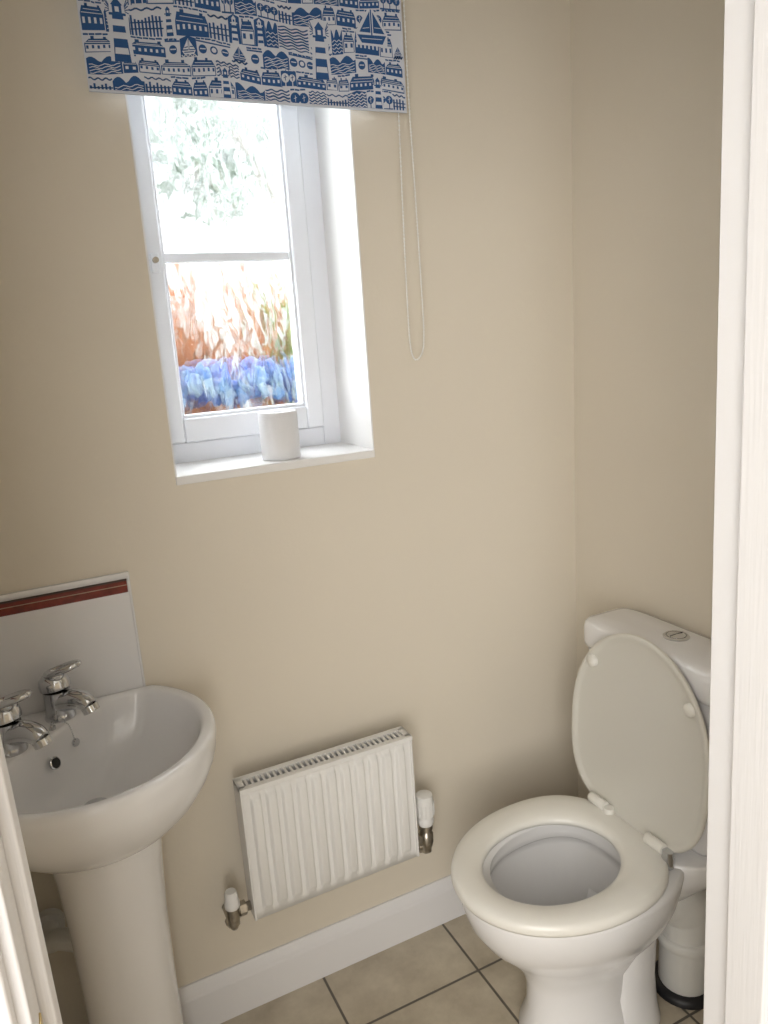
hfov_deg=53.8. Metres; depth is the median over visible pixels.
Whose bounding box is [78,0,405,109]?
print
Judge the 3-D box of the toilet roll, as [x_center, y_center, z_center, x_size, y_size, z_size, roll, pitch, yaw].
[-0.225,-0.166,1.627,0.084,0.100,0.084,-10,15,-25]
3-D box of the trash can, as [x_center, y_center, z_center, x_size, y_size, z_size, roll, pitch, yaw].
[0.651,0.939,1.716,0.207,0.319,0.145,-5,13,-3]
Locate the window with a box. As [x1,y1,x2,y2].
[127,94,374,484]
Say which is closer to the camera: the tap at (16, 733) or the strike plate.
the strike plate
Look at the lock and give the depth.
1.54 m
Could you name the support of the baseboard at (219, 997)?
attached to the wall at (425, 585)
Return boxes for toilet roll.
[258,409,300,460]
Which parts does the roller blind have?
bead cord, bead chain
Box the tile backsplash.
[0,571,145,716]
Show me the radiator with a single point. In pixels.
(313, 825)
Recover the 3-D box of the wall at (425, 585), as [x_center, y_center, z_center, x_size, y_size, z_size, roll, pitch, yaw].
[-0.209,-0.082,1.754,1.636,2.400,0.300,-10,15,-25]
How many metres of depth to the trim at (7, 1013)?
0.46 m
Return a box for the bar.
[164,251,288,262]
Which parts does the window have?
pane, sash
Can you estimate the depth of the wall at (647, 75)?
1.63 m
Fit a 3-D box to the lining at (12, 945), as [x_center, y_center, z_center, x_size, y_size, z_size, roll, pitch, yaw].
[-0.259,0.407,0.560,0.047,2.000,0.132,-10,15,-25]
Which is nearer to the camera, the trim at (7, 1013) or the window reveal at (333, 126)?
the trim at (7, 1013)
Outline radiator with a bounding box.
[222,726,434,930]
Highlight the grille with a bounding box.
[233,726,412,795]
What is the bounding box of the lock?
[152,257,158,262]
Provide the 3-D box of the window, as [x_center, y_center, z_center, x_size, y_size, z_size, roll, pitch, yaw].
[-0.301,-0.573,1.579,0.438,0.958,0.254,-10,15,-25]
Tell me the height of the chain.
0.057 m
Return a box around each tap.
[0,689,52,757]
[38,659,99,723]
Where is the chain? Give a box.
[48,721,79,746]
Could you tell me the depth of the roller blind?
1.38 m
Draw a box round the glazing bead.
[142,95,304,418]
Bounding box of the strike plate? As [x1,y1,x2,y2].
[39,1013,42,1023]
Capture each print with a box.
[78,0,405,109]
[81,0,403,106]
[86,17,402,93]
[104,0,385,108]
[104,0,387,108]
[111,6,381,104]
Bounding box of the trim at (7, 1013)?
[0,950,17,1023]
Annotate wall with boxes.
[0,0,577,1023]
[571,0,724,798]
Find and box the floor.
[221,914,703,1023]
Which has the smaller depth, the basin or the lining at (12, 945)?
the lining at (12, 945)
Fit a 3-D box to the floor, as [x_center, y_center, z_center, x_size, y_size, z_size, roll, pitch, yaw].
[0.151,1.219,1.479,1.636,0.050,0.960,-10,15,-25]
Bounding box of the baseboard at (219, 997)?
[178,874,465,1023]
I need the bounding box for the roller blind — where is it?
[76,0,424,360]
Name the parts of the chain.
chain post, chain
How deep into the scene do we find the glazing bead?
1.67 m
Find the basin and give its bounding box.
[6,685,215,1023]
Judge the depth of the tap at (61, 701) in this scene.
1.38 m
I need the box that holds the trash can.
[655,891,705,1009]
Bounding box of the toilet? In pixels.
[451,608,710,1023]
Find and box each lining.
[0,835,39,1023]
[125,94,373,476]
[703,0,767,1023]
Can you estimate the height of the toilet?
0.861 m
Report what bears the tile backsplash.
attached to the wall at (425, 585)
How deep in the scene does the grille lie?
1.64 m
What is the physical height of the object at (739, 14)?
2.000 m
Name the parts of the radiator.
panel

